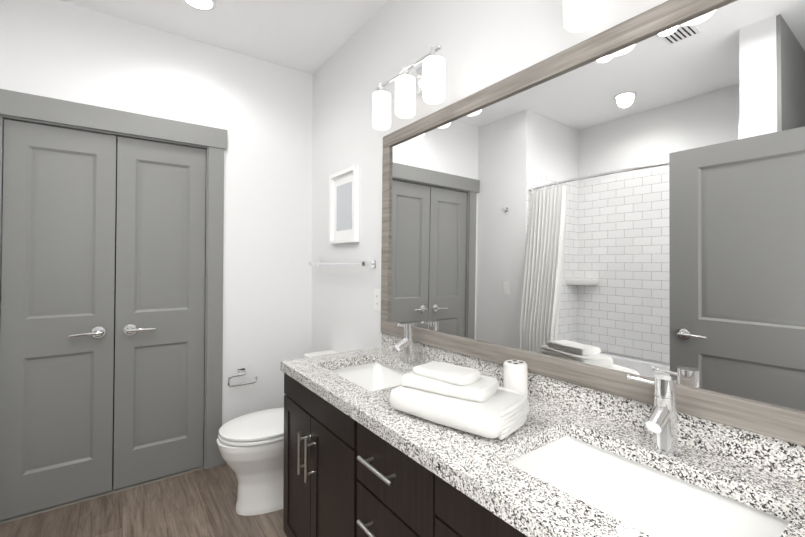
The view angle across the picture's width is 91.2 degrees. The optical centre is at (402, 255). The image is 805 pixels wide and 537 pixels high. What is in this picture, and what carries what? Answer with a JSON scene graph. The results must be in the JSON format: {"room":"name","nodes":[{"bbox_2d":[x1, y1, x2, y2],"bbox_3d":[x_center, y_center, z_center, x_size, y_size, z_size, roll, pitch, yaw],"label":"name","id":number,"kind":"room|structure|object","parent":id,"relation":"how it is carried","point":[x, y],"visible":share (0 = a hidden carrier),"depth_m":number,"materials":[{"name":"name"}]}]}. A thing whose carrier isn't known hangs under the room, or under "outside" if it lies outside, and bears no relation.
{"room":"bathroom","nodes":[
{"label":"bathroom","id":0,"kind":"room"},
{"bbox_2d":[0,446,203,523],"bbox_3d":[-1.873,1.399,2.555,1.536,0.104,0.800,1,-1,-36],"label":"door gap","id":1,"kind":"object","parent":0,"point":[91,497],"depth_m":2.23,"materials":[{"name":"vinyl plank"},{"name":"grey paint"}]},
{"bbox_2d":[113,139,117,445],"bbox_3d":[-2.076,-0.004,2.864,1.536,2.720,0.100,1,-1,-36],"label":"door gap","id":2,"kind":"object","parent":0,"point":[115,291],"depth_m":2.82,"materials":[{"name":"black"}]},
{"bbox_2d":[0,463,286,536],"bbox_3d":[-0.892,1.374,0.958,2.830,0.100,3.140,1,-1,-36],"label":"floor","id":3,"kind":"structure","parent":0,"point":[200,503],"depth_m":2.03,"materials":[{"name":"wood"}]},
{"bbox_2d":[217,350,338,515],"bbox_3d":[-0.645,0.982,2.235,0.747,0.728,0.430,1,-1,-36],"label":"toilet","id":4,"kind":"object","parent":3,"relation":"on","point":[251,448],"visible":0.46,"depth_m":2.05,"materials":[{"name":"white ceramic"}]},
{"bbox_2d":[281,357,804,536],"bbox_3d":[0.229,0.918,1.142,0.592,0.820,1.917,1,-1,-36],"label":"bathroom vanity","id":5,"kind":"object","parent":3,"relation":"on","point":[363,457],"depth_m":1.13,"materials":[{"name":"brown wood"}]},
{"bbox_2d":[281,345,804,536],"bbox_3d":[0.237,0.488,1.164,0.562,0.040,1.932,1,-1,-36],"label":"countertop","id":6,"kind":"structure","parent":5,"relation":"on","point":[477,463],"depth_m":0.96,"materials":[{"name":"grey stone"}]},
{"bbox_2d":[325,357,412,388],"bbox_3d":[-0.117,0.581,1.648,0.370,0.153,0.520,1,-1,-36],"label":"sink","id":7,"kind":"object","parent":6,"relation":"in","point":[379,373],"depth_m":1.86,"materials":[{"name":"white ceramic"}]},
{"bbox_2d":[395,323,414,362],"bbox_3d":[-0.006,0.392,1.793,0.102,0.172,0.118,1,-1,-36],"label":"faucet","id":8,"kind":"object","parent":6,"relation":"on","point":[406,342],"visible":0.98,"depth_m":1.76,"materials":[{"name":"silver metal"}]},
{"bbox_2d":[389,361,528,439],"bbox_3d":[0.163,0.400,1.157,0.369,0.128,0.236,-1,-1,39],"label":"towel stack","id":9,"kind":"object","parent":6,"relation":"on","point":[470,400],"visible":1,"depth_m":1.09,"materials":[{"name":"white fabric"}]},
{"bbox_2d":[503,360,527,397],"bbox_3d":[0.375,0.411,1.308,0.078,0.117,0.078,1,-1,-36],"label":"toothbrush holder","id":10,"kind":"object","parent":6,"relation":"on","point":[515,374],"visible":0.79,"depth_m":1.28,"materials":[{"name":"white ceramic"}]},
{"bbox_2d":[505,429,792,536],"bbox_3d":[0.470,0.567,0.826,0.370,0.153,0.520,1,-1,-36],"label":"sink","id":11,"kind":"object","parent":6,"relation":"in","point":[662,498],"depth_m":0.93,"materials":[{"name":"white ceramic"}]},
{"bbox_2d":[626,374,679,455],"bbox_3d":[0.593,0.378,0.955,0.102,0.172,0.118,1,-1,-36],"label":"faucet","id":12,"kind":"object","parent":6,"relation":"on","point":[662,422],"visible":1,"depth_m":0.92,"materials":[{"name":"silver metal"}]},
{"bbox_2d":[0,0,311,424],"bbox_3d":[-1.386,-0.010,2.496,1.672,2.720,0.100,1,-1,-36],"label":"wall","id":13,"kind":"structure","parent":0,"point":[260,111],"depth_m":2.63,"materials":[{"name":"white paint"}]},
{"bbox_2d":[0,119,115,520],"bbox_3d":[-1.831,0.319,2.112,0.462,2.025,0.096,1,-1,-36],"label":"closet door","id":14,"kind":"structure","parent":13,"relation":"in","point":[57,320],"depth_m":2.11,"materials":[{"name":"grey paint"}]},
{"bbox_2d":[0,89,226,468],"bbox_3d":[-1.668,0.315,2.287,0.976,2.062,0.104,1,-1,-36],"label":"door frame","id":15,"kind":"structure","parent":13,"relation":"attached to","point":[2,117],"depth_m":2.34,"materials":[{"name":"grey paint"}]},
{"bbox_2d":[113,136,205,489],"bbox_3d":[-1.450,0.324,2.384,0.462,2.025,0.096,1,-1,-36],"label":"closet door","id":16,"kind":"structure","parent":13,"relation":"in","point":[159,339],"depth_m":2.38,"materials":[{"name":"grey paint"}]},
{"bbox_2d":[228,368,257,386],"bbox_3d":[-1.063,0.802,2.611,0.187,0.100,0.066,1,-1,-36],"label":"paper holder","id":17,"kind":"object","parent":13,"relation":"attached to","point":[240,371],"visible":1,"depth_m":2.59,"materials":[{"name":"silver metal"}]},
{"bbox_2d":[59,0,387,73],"bbox_3d":[-1.096,-1.441,1.290,2.830,0.100,3.840,1,-1,-36],"label":"ceiling","id":18,"kind":"structure","parent":0,"point":[310,36],"depth_m":2.32,"materials":[{"name":"white paint"}]},
{"bbox_2d":[183,0,215,10],"bbox_3d":[-1.097,-1.373,2.124,0.170,0.006,0.170,1,-1,-36],"label":"recessed light","id":19,"kind":"object","parent":18,"relation":"in","point":[206,5],"visible":1,"depth_m":2.15,"materials":[{"name":"white"}]},
{"bbox_2d":[311,0,667,352],"bbox_3d":[0.218,-0.022,1.775,0.100,2.720,3.140,1,-1,-36],"label":"wall","id":20,"kind":"structure","parent":0,"point":[484,43],"depth_m":2.20,"materials":[{"name":"white paint"}]},
{"bbox_2d":[308,260,375,267],"bbox_3d":[-0.411,0.050,2.497,0.081,0.044,0.794,1,-1,-36],"label":"towel rail","id":21,"kind":"object","parent":20,"relation":"attached to","point":[318,263],"visible":1,"depth_m":2.34,"materials":[{"name":"silver metal"}]},
{"bbox_2d":[329,165,358,243],"bbox_3d":[-0.374,-0.308,2.493,0.033,0.455,0.350,1,-1,-36],"label":"picture frame","id":22,"kind":"object","parent":20,"relation":"attached to","point":[344,206],"visible":1,"depth_m":2.48,"materials":[{"name":"white wood"}]},
{"bbox_2d":[374,289,380,310],"bbox_3d":[-0.138,0.244,2.173,0.008,0.116,0.072,1,-1,-36],"label":"electrical outlet plate","id":23,"kind":"object","parent":20,"relation":"attached to","point":[377,299],"visible":0.96,"depth_m":2.17,"materials":[{"name":"white plastic"}]},
{"bbox_2d":[372,45,444,129],"bbox_3d":[0.042,-0.764,1.803,0.166,0.264,0.494,1,-1,-36],"label":"light","id":24,"kind":"object","parent":20,"relation":"attached to","point":[429,74],"visible":1,"depth_m":1.74,"materials":[{"name":"white glass"}]},
{"bbox_2d":[563,0,598,32],"bbox_3d":[0.644,-0.778,0.961,0.166,0.264,0.494,1,-1,-36],"label":"light","id":25,"kind":"object","parent":20,"relation":"attached to","point":[580,15],"visible":1,"depth_m":1.07,"materials":[{"name":"white glass"}]},
{"bbox_2d":[381,0,804,445],"bbox_3d":[0.454,-0.128,1.328,0.036,1.043,1.916,1,-1,-36],"label":"mirror","id":26,"kind":"object","parent":20,"relation":"attached to","point":[608,210],"visible":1,"depth_m":1.08,"materials":[{"name":"clear glass"}]},
{"bbox_2d":[382,333,804,484],"bbox_3d":[0.458,0.433,1.322,0.020,0.076,1.932,1,-1,-36],"label":"backsplash","id":27,"kind":"structure","parent":20,"relation":"attached to","point":[781,458],"depth_m":1.04,"materials":[{"name":"grey stone"}]}
]}

